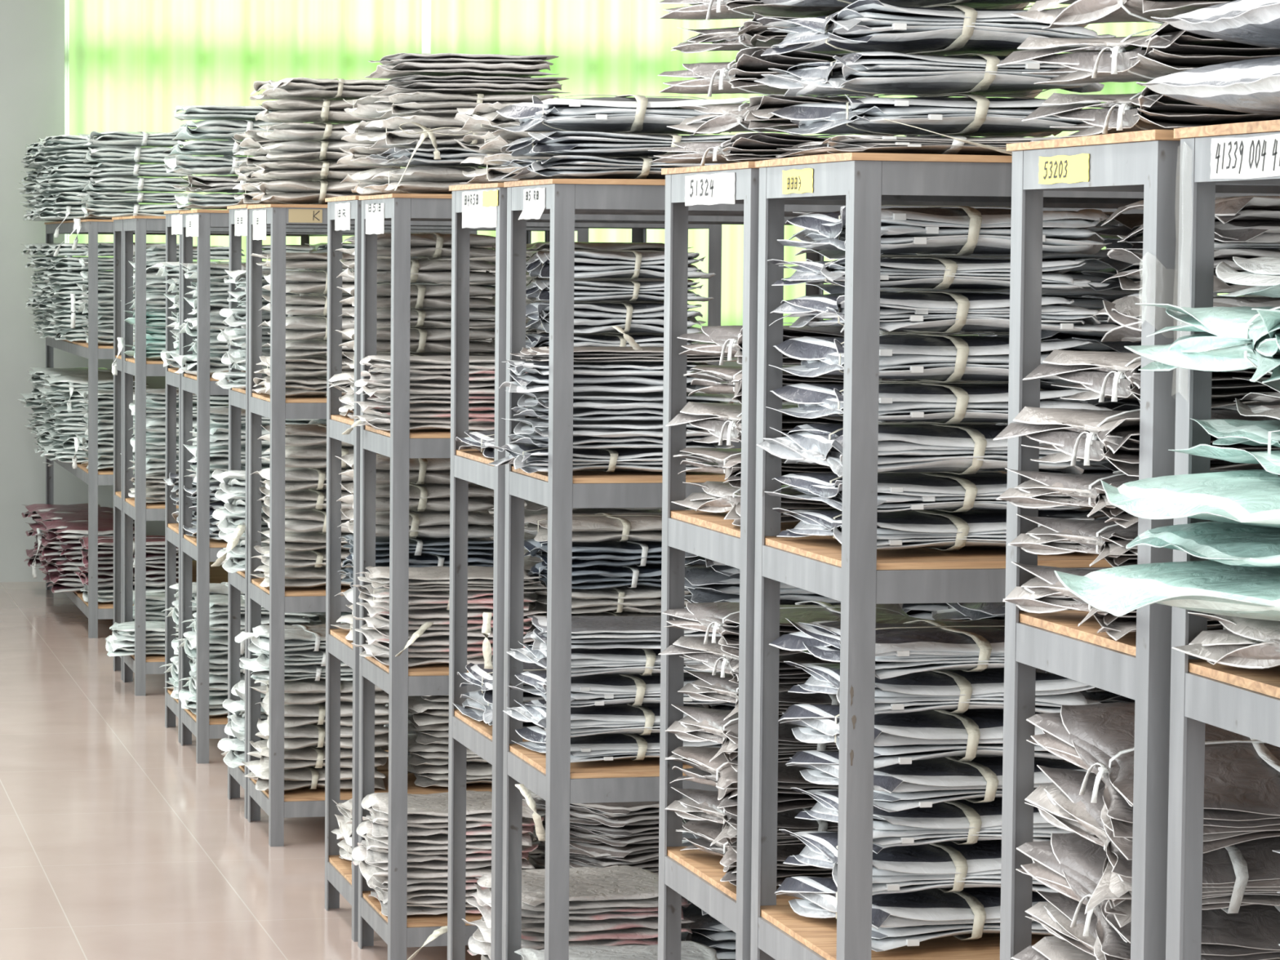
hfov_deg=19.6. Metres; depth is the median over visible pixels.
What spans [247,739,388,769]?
bundle
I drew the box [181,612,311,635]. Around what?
bundle
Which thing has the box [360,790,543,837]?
bundle
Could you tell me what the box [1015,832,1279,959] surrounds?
bundle
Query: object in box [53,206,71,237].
string
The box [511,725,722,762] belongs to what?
bundle
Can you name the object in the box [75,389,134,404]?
bundle
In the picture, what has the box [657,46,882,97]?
bundle
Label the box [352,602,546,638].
bundle
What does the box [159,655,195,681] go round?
bundle
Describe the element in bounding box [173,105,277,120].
bundle
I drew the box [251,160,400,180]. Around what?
bundle
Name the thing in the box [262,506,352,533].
bundle
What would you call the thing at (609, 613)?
bundle
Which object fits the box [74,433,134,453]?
bundle
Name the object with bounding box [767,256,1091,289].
bundle
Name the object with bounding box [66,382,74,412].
string
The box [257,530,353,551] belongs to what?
bundle
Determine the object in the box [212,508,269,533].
bundle
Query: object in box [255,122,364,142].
bundle
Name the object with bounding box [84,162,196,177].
bundle
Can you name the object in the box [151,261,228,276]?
bundle
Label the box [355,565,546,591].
bundle
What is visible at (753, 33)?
bundle
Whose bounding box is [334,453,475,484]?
bundle
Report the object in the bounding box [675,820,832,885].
bundle
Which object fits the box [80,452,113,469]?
bundle
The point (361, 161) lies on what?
bundle
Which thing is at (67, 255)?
string
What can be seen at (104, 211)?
bundle
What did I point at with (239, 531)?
tape
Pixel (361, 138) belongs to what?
bundle
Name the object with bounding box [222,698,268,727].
bundle
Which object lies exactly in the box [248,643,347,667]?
bundle
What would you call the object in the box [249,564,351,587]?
bundle
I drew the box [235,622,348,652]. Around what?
bundle
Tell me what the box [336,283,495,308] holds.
bundle
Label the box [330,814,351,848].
bundle
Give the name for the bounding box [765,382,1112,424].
bundle
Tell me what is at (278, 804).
storage rack
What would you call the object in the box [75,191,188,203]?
bundle
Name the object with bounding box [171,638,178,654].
bundle
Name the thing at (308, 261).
bundle
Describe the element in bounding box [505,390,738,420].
bundle
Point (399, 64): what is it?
bundle
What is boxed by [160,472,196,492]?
bundle
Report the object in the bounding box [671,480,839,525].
bundle
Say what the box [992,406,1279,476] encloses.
bundle
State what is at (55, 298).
string
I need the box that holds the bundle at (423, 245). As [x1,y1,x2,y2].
[334,231,495,258]
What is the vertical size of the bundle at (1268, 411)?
0.045 m
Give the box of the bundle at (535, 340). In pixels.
[525,333,699,348]
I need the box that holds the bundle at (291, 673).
[239,657,352,680]
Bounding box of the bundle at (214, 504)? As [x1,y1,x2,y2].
[189,498,228,524]
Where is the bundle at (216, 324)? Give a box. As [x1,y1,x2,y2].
[172,315,270,336]
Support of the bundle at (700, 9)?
on the bundle at (753, 33)
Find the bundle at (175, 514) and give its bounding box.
[172,510,196,527]
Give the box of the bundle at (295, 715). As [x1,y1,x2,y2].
[257,701,388,727]
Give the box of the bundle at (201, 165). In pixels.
[161,155,251,175]
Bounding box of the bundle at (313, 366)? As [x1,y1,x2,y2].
[253,355,354,376]
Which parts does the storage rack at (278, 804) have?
post, post, post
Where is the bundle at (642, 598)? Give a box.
[524,582,690,613]
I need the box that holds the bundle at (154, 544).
[79,535,178,554]
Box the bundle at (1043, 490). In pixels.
[995,467,1235,528]
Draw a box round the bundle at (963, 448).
[756,421,1084,476]
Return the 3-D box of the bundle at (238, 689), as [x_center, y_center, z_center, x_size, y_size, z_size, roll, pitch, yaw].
[-1.130,0.713,12.431,0.495,0.064,0.368,0,4,-12]
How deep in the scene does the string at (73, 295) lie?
18.21 m
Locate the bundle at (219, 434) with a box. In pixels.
[186,423,270,447]
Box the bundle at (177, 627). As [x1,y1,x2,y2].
[171,624,195,635]
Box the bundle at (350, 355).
[342,351,494,368]
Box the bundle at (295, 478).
[249,466,353,491]
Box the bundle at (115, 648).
[105,635,164,656]
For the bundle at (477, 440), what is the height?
0.050 m
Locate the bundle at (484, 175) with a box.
[459,153,653,183]
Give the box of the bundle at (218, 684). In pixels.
[178,670,244,697]
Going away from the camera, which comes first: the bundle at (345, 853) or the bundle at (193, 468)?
the bundle at (345, 853)
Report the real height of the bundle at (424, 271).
0.068 m
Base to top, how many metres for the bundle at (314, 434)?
0.066 m
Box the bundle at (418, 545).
[339,533,493,556]
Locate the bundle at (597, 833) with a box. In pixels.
[533,813,684,846]
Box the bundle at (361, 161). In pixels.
[336,144,413,167]
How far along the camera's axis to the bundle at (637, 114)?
7.62 m
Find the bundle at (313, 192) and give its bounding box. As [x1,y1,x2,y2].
[249,179,372,204]
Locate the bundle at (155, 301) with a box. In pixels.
[125,293,178,311]
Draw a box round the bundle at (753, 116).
[666,94,986,137]
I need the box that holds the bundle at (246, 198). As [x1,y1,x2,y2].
[232,182,309,204]
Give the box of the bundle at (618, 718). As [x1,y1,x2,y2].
[502,698,708,740]
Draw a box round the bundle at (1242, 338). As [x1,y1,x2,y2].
[1124,302,1279,382]
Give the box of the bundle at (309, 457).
[258,445,353,468]
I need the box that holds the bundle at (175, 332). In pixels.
[169,330,217,348]
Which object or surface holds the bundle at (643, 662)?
on the bundle at (633, 690)
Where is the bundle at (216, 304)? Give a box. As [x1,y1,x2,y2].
[183,297,245,315]
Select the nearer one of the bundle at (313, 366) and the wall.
the bundle at (313, 366)
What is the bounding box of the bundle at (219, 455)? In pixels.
[182,444,270,465]
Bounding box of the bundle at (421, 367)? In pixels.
[360,355,531,381]
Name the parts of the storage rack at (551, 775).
post, post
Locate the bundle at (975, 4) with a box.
[760,0,1073,9]
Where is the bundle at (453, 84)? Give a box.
[371,75,570,96]
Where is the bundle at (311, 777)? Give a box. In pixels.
[241,760,385,791]
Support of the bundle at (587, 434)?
on the bundle at (531, 459)
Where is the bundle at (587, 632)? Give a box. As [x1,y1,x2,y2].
[523,615,721,649]
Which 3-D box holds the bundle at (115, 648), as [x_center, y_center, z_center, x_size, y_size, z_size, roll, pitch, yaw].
[-2.054,0.702,15.781,0.450,0.060,0.437,0,4,-15]
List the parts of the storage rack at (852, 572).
post, post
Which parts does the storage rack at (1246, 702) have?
post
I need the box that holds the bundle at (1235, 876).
[1024,764,1279,927]
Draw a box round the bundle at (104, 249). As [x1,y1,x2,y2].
[80,242,178,257]
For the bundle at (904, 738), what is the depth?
5.72 m
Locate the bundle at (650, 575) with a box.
[527,561,705,589]
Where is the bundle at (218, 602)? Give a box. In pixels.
[190,594,316,616]
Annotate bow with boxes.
[399,122,472,135]
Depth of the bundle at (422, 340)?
10.09 m
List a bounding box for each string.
[31,528,41,577]
[52,269,65,304]
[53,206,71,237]
[53,218,76,256]
[66,255,71,275]
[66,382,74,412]
[70,293,75,328]
[71,218,81,249]
[71,437,79,468]
[111,337,123,375]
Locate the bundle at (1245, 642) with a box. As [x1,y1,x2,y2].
[1172,612,1279,668]
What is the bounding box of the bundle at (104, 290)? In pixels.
[75,283,165,297]
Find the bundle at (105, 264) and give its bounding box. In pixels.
[79,257,178,270]
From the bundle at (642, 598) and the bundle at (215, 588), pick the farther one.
the bundle at (215, 588)
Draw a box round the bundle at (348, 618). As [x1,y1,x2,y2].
[330,613,352,640]
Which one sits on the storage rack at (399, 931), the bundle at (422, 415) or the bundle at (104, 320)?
the bundle at (422, 415)
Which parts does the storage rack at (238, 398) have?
post, post, post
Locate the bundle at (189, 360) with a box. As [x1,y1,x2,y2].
[169,353,245,375]
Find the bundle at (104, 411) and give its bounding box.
[76,404,113,417]
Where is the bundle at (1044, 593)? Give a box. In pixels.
[1002,561,1226,640]
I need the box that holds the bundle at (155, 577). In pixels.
[74,566,178,587]
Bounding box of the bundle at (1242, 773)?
[1026,702,1279,860]
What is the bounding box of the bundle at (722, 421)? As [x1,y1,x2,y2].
[665,401,959,445]
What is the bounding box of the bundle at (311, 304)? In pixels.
[257,294,387,315]
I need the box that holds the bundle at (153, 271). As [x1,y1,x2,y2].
[128,260,244,278]
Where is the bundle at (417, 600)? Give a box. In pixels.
[351,583,537,610]
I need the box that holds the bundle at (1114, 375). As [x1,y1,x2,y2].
[1022,349,1279,408]
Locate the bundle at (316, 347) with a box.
[262,339,391,356]
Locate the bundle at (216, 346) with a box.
[182,336,244,354]
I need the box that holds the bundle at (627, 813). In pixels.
[522,794,683,826]
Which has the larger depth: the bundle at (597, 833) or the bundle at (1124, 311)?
the bundle at (597, 833)
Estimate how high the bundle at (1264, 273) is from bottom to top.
0.050 m
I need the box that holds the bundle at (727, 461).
[672,447,833,488]
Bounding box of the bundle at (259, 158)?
[233,148,333,166]
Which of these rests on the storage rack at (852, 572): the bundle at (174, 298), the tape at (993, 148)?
the tape at (993, 148)
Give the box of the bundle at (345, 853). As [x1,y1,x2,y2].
[337,839,351,866]
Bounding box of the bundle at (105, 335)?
[81,327,134,344]
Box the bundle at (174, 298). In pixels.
[164,293,227,309]
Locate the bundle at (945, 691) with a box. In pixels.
[783,661,1102,714]
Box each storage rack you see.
[44,219,355,638]
[111,217,355,679]
[121,215,477,695]
[164,209,546,742]
[179,208,588,763]
[226,204,646,818]
[247,204,721,846]
[324,195,823,942]
[357,193,795,959]
[447,182,1118,959]
[502,178,1217,959]
[657,161,1131,959]
[750,152,1279,959]
[1000,129,1279,959]
[1165,120,1279,959]
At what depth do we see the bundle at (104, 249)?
17.85 m
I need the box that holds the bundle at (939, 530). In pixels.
[773,507,1094,550]
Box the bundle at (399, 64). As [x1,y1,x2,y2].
[364,53,559,79]
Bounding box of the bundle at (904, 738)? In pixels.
[777,703,1063,768]
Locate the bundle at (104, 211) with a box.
[81,203,191,219]
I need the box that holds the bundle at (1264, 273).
[1215,256,1279,297]
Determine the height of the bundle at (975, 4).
0.079 m
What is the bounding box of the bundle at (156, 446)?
[130,437,196,455]
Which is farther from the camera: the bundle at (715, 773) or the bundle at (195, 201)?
the bundle at (195, 201)
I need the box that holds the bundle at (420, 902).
[367,878,480,915]
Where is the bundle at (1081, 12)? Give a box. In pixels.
[1010,0,1236,29]
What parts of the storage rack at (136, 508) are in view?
post, post, post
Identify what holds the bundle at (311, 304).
on the bundle at (304, 327)
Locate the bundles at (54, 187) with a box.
[17,134,1279,959]
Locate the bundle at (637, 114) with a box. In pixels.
[491,94,749,134]
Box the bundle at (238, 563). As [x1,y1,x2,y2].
[217,549,265,573]
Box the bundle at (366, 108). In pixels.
[342,95,397,119]
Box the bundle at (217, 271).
[179,262,297,279]
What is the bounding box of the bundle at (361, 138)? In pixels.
[341,120,399,144]
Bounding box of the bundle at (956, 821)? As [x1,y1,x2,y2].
[791,787,1074,853]
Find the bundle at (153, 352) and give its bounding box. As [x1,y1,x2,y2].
[123,345,194,359]
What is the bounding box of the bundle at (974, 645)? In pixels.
[768,617,1037,679]
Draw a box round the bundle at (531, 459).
[484,444,709,473]
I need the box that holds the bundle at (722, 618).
[662,600,965,657]
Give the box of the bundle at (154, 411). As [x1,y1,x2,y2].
[128,402,228,417]
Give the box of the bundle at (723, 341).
[676,322,995,364]
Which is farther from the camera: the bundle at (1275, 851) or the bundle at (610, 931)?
the bundle at (610, 931)
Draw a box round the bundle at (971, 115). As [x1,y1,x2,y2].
[764,93,1100,137]
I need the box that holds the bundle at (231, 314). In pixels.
[219,307,308,327]
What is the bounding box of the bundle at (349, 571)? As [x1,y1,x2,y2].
[337,567,353,588]
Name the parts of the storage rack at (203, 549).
post, post, post, post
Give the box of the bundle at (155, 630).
[109,621,178,641]
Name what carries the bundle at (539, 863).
on the bundle
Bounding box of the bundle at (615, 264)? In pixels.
[526,249,715,279]
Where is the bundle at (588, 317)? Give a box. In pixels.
[525,301,703,333]
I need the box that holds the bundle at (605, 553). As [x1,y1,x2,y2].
[524,538,693,567]
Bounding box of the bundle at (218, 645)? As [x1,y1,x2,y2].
[171,631,244,657]
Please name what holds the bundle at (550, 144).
on the bundle at (562, 166)
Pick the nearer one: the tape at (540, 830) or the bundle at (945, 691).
the bundle at (945, 691)
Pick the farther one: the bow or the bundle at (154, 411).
the bundle at (154, 411)
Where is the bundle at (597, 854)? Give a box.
[530,835,658,866]
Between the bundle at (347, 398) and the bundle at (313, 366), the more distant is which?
the bundle at (313, 366)
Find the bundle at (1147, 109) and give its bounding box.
[1021,86,1279,137]
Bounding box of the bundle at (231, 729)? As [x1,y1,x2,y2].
[224,720,265,742]
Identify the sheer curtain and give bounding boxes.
[64,0,69,256]
[422,0,431,53]
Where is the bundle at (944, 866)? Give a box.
[778,829,1057,895]
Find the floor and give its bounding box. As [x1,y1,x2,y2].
[0,582,481,959]
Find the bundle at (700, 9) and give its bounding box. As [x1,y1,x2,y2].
[657,0,846,19]
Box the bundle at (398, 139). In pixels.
[364,115,492,148]
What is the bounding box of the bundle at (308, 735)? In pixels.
[255,718,388,749]
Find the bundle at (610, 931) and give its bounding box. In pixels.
[462,898,694,959]
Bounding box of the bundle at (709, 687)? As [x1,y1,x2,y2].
[677,669,839,721]
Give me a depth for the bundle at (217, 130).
13.46 m
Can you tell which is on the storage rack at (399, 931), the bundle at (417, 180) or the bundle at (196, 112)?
the bundle at (417, 180)
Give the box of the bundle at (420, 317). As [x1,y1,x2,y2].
[337,308,495,327]
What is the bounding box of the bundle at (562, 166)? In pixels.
[487,155,726,179]
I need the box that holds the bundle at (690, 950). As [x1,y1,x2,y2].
[514,941,719,959]
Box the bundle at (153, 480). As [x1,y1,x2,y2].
[130,473,177,488]
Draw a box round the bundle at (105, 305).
[72,297,134,314]
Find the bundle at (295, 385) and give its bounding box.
[252,376,352,396]
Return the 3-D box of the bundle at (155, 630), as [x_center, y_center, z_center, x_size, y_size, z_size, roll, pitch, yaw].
[-2.032,0.642,15.768,0.458,0.060,0.424,0,4,-13]
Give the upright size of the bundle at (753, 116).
0.068 m
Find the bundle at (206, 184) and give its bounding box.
[171,174,255,193]
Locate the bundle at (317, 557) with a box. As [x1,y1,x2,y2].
[251,545,352,567]
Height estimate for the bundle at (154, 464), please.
0.078 m
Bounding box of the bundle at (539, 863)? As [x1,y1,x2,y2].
[524,852,658,873]
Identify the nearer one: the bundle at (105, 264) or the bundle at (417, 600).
the bundle at (417, 600)
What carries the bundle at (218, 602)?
on the bundle at (218, 624)
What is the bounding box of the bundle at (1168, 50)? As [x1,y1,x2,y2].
[996,22,1279,84]
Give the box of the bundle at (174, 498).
[169,492,196,506]
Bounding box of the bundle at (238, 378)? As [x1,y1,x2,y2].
[212,371,268,389]
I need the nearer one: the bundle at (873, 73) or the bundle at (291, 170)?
the bundle at (873, 73)
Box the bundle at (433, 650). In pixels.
[351,628,534,666]
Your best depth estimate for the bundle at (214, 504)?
13.60 m
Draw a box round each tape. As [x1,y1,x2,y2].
[210,524,245,566]
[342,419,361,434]
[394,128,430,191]
[395,622,433,657]
[407,925,447,959]
[426,128,440,159]
[481,612,493,669]
[515,783,545,840]
[612,325,642,350]
[881,118,1012,155]
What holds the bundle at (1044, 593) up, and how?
on the storage rack at (1136, 666)
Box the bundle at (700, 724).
[665,704,839,772]
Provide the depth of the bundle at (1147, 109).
4.58 m
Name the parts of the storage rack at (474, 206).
post, post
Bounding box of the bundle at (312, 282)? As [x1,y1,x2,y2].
[262,270,391,294]
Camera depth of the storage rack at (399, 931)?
9.46 m
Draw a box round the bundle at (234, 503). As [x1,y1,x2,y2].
[214,489,267,513]
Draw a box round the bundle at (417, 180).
[363,166,488,194]
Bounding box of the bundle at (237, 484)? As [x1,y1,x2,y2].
[211,469,266,493]
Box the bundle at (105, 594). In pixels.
[80,584,178,602]
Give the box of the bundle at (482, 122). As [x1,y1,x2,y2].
[448,102,554,132]
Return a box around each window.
[69,0,422,271]
[431,0,1228,328]
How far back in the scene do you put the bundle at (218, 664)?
13.59 m
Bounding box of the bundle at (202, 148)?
[162,140,248,155]
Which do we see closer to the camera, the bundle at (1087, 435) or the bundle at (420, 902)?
the bundle at (1087, 435)
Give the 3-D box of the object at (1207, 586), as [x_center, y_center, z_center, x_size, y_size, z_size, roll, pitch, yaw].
[0.730,0.118,4.034,0.473,0.057,0.433,-1,4,-20]
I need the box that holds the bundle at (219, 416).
[194,407,319,425]
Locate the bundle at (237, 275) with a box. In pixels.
[223,269,351,290]
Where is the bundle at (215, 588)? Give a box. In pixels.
[168,582,244,604]
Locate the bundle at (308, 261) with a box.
[249,252,391,270]
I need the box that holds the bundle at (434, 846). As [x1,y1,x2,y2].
[355,820,537,863]
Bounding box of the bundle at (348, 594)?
[333,587,353,615]
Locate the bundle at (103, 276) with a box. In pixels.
[80,271,177,283]
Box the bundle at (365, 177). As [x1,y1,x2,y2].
[340,166,450,195]
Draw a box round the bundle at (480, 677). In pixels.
[457,662,546,703]
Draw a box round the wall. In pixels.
[0,0,1262,582]
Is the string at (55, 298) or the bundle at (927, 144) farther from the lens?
the string at (55, 298)
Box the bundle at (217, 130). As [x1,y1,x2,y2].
[166,120,284,140]
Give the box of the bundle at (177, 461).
[175,453,196,474]
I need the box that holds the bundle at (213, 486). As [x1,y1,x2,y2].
[183,482,222,501]
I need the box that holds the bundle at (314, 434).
[257,423,353,446]
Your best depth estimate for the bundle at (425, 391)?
9.52 m
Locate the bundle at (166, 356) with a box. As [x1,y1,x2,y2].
[160,350,222,368]
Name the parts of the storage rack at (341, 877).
post, post, post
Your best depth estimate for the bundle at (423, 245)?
10.07 m
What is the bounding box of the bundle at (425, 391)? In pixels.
[354,378,533,404]
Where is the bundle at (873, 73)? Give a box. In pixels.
[754,51,1104,98]
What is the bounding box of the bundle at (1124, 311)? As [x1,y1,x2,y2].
[1093,294,1279,342]
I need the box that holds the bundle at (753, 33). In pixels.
[671,12,863,54]
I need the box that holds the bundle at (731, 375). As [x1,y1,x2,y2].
[683,364,981,404]
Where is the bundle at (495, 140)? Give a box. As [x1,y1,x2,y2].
[453,128,670,154]
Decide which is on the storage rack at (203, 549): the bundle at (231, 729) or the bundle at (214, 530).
the bundle at (214, 530)
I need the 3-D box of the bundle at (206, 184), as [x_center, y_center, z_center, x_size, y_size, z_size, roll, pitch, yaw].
[-1.462,-1.087,13.659,0.475,0.065,0.485,0,4,-15]
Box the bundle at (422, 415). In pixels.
[347,400,529,430]
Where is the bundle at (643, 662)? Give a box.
[506,640,729,679]
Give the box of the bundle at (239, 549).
[218,530,269,555]
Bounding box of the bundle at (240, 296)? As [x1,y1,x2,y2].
[227,290,323,306]
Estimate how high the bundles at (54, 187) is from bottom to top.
2.266 m
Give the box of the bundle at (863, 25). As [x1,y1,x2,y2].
[756,0,1115,56]
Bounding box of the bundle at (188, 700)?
[178,688,243,715]
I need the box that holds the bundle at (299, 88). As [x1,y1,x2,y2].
[249,77,388,100]
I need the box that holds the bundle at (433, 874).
[351,845,534,892]
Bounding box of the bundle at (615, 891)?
[470,865,691,923]
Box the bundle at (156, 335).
[133,327,178,345]
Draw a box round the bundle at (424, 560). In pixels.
[342,553,493,567]
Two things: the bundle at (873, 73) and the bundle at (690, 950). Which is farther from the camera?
the bundle at (690, 950)
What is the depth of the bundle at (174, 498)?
14.31 m
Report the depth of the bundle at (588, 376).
7.67 m
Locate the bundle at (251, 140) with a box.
[232,129,312,149]
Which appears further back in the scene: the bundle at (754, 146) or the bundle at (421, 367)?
the bundle at (421, 367)
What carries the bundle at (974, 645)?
on the bundle at (945, 691)
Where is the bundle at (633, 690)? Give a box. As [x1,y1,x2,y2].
[508,670,726,707]
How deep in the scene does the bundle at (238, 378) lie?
12.26 m
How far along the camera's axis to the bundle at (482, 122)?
8.26 m
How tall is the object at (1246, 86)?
0.072 m
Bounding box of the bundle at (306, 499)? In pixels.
[257,486,353,509]
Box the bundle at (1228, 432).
[1168,417,1279,475]
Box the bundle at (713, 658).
[657,635,839,692]
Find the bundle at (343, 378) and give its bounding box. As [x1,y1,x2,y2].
[328,372,354,394]
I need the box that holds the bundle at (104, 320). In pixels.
[80,314,134,327]
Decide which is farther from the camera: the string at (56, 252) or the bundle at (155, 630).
the string at (56, 252)
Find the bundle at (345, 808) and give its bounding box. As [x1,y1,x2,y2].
[333,798,351,823]
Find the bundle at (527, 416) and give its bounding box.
[524,415,539,417]
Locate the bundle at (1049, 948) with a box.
[1010,935,1096,959]
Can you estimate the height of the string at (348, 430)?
0.044 m
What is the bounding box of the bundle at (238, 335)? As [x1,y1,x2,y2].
[217,327,314,348]
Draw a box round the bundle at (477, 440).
[455,430,537,457]
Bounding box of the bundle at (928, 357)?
[768,333,1092,382]
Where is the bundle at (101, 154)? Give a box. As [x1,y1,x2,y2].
[79,146,194,164]
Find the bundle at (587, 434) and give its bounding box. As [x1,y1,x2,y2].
[501,417,734,448]
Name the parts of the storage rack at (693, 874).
post, post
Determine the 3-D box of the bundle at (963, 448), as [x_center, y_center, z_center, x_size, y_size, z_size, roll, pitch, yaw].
[0.455,-0.051,5.824,0.461,0.077,0.421,0,4,-15]
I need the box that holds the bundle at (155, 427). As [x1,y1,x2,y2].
[128,417,196,438]
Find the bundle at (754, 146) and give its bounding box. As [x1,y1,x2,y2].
[648,132,831,165]
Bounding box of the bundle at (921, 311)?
[768,289,1119,333]
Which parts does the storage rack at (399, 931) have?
post, post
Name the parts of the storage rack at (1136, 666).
post, post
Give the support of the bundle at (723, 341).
on the bundle at (731, 375)
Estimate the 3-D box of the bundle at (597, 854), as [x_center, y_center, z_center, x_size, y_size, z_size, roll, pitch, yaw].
[-0.022,0.965,9.860,0.476,0.042,0.421,-2,4,-36]
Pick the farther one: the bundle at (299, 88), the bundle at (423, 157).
the bundle at (299, 88)
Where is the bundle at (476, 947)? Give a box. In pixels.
[466,935,490,959]
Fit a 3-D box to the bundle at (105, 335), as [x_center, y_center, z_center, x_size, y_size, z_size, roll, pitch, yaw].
[-2.456,-0.702,18.070,0.521,0.083,0.490,0,4,-14]
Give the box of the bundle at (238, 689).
[231,680,266,706]
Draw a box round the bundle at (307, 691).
[248,678,388,704]
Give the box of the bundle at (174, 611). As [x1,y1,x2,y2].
[160,600,196,624]
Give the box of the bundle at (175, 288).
[162,277,224,293]
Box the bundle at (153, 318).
[124,311,178,327]
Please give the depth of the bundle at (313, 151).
11.61 m
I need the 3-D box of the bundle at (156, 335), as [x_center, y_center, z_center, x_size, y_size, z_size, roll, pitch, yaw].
[-1.914,-0.609,15.726,0.433,0.074,0.420,0,4,-13]
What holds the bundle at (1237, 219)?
on the bundle at (1134, 256)
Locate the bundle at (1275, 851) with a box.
[1271,849,1279,893]
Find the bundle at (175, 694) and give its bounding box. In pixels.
[163,677,178,698]
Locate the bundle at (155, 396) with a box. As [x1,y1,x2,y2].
[146,388,228,404]
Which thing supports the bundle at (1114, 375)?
on the bundle at (1087, 435)
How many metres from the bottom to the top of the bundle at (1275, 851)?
0.055 m
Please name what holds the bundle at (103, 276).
on the bundle at (104, 290)
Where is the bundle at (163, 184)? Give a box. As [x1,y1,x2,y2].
[78,177,189,192]
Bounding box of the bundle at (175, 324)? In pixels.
[165,311,211,329]
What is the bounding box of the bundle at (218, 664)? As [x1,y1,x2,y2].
[184,650,244,675]
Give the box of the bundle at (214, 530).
[182,520,224,540]
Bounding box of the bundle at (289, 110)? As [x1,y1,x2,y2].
[255,98,382,124]
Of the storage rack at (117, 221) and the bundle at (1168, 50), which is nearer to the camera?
the bundle at (1168, 50)
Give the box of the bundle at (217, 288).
[185,280,268,297]
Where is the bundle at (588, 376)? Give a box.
[498,360,715,393]
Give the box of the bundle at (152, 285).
[128,278,178,293]
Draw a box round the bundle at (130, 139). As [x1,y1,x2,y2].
[77,131,199,146]
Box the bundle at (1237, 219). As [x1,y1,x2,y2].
[1101,195,1279,246]
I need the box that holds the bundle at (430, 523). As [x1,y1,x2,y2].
[337,508,493,537]
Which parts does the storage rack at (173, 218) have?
post, post, post, post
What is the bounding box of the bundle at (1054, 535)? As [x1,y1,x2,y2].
[1007,514,1217,567]
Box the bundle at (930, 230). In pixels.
[777,204,1111,257]
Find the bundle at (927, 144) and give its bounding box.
[775,134,1066,158]
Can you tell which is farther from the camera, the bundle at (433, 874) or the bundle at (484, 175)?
the bundle at (433, 874)
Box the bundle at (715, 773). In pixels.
[665,746,838,816]
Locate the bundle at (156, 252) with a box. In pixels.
[132,244,245,260]
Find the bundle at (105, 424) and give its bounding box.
[75,417,134,435]
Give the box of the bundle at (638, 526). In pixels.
[524,512,662,542]
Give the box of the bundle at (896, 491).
[764,470,1091,512]
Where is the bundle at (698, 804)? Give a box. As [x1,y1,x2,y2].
[665,786,838,853]
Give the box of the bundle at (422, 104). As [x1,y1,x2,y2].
[373,91,559,118]
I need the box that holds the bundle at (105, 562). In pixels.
[78,549,178,569]
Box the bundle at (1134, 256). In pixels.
[1101,246,1279,293]
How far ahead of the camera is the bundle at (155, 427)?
15.57 m
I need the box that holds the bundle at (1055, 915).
[1025,890,1097,956]
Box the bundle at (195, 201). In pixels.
[172,192,243,209]
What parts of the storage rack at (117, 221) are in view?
post, post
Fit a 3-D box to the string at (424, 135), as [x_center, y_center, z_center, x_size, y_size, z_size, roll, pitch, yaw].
[-0.568,-0.806,9.325,0.107,0.160,0.038,-2,4,-37]
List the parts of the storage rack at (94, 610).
post, post, post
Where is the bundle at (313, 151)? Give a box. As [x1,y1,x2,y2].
[255,141,371,161]
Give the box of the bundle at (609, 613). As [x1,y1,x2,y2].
[530,607,661,631]
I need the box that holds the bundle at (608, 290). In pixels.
[525,279,714,301]
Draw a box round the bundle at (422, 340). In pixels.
[335,326,495,352]
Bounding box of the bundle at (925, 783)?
[785,750,1093,812]
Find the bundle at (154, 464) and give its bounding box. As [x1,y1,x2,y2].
[127,453,193,474]
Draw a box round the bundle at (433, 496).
[336,482,493,511]
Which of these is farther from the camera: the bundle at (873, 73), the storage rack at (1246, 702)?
the bundle at (873, 73)
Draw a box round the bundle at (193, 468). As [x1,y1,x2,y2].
[184,464,270,482]
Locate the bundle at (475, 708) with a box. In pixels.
[452,689,537,728]
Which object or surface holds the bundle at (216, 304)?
on the bundle at (216, 324)
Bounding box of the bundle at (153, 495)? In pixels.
[128,486,178,502]
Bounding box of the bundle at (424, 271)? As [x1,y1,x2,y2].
[336,257,495,283]
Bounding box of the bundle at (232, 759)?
[217,737,244,768]
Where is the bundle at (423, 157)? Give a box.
[365,147,508,167]
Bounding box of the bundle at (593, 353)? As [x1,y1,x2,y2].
[510,346,737,362]
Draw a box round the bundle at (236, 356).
[221,348,319,370]
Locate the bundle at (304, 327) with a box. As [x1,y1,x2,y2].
[257,315,391,340]
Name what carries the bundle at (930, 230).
on the bundle at (898, 272)
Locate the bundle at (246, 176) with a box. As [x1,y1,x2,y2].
[232,165,328,182]
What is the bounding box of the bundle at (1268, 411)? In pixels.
[1232,377,1279,419]
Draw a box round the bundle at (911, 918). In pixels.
[774,875,1053,951]
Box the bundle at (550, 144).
[500,131,734,157]
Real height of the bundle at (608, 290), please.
0.056 m
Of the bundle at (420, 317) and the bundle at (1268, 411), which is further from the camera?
the bundle at (420, 317)
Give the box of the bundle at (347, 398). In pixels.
[338,394,354,416]
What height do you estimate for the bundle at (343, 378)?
0.060 m
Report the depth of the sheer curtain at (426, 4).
21.04 m

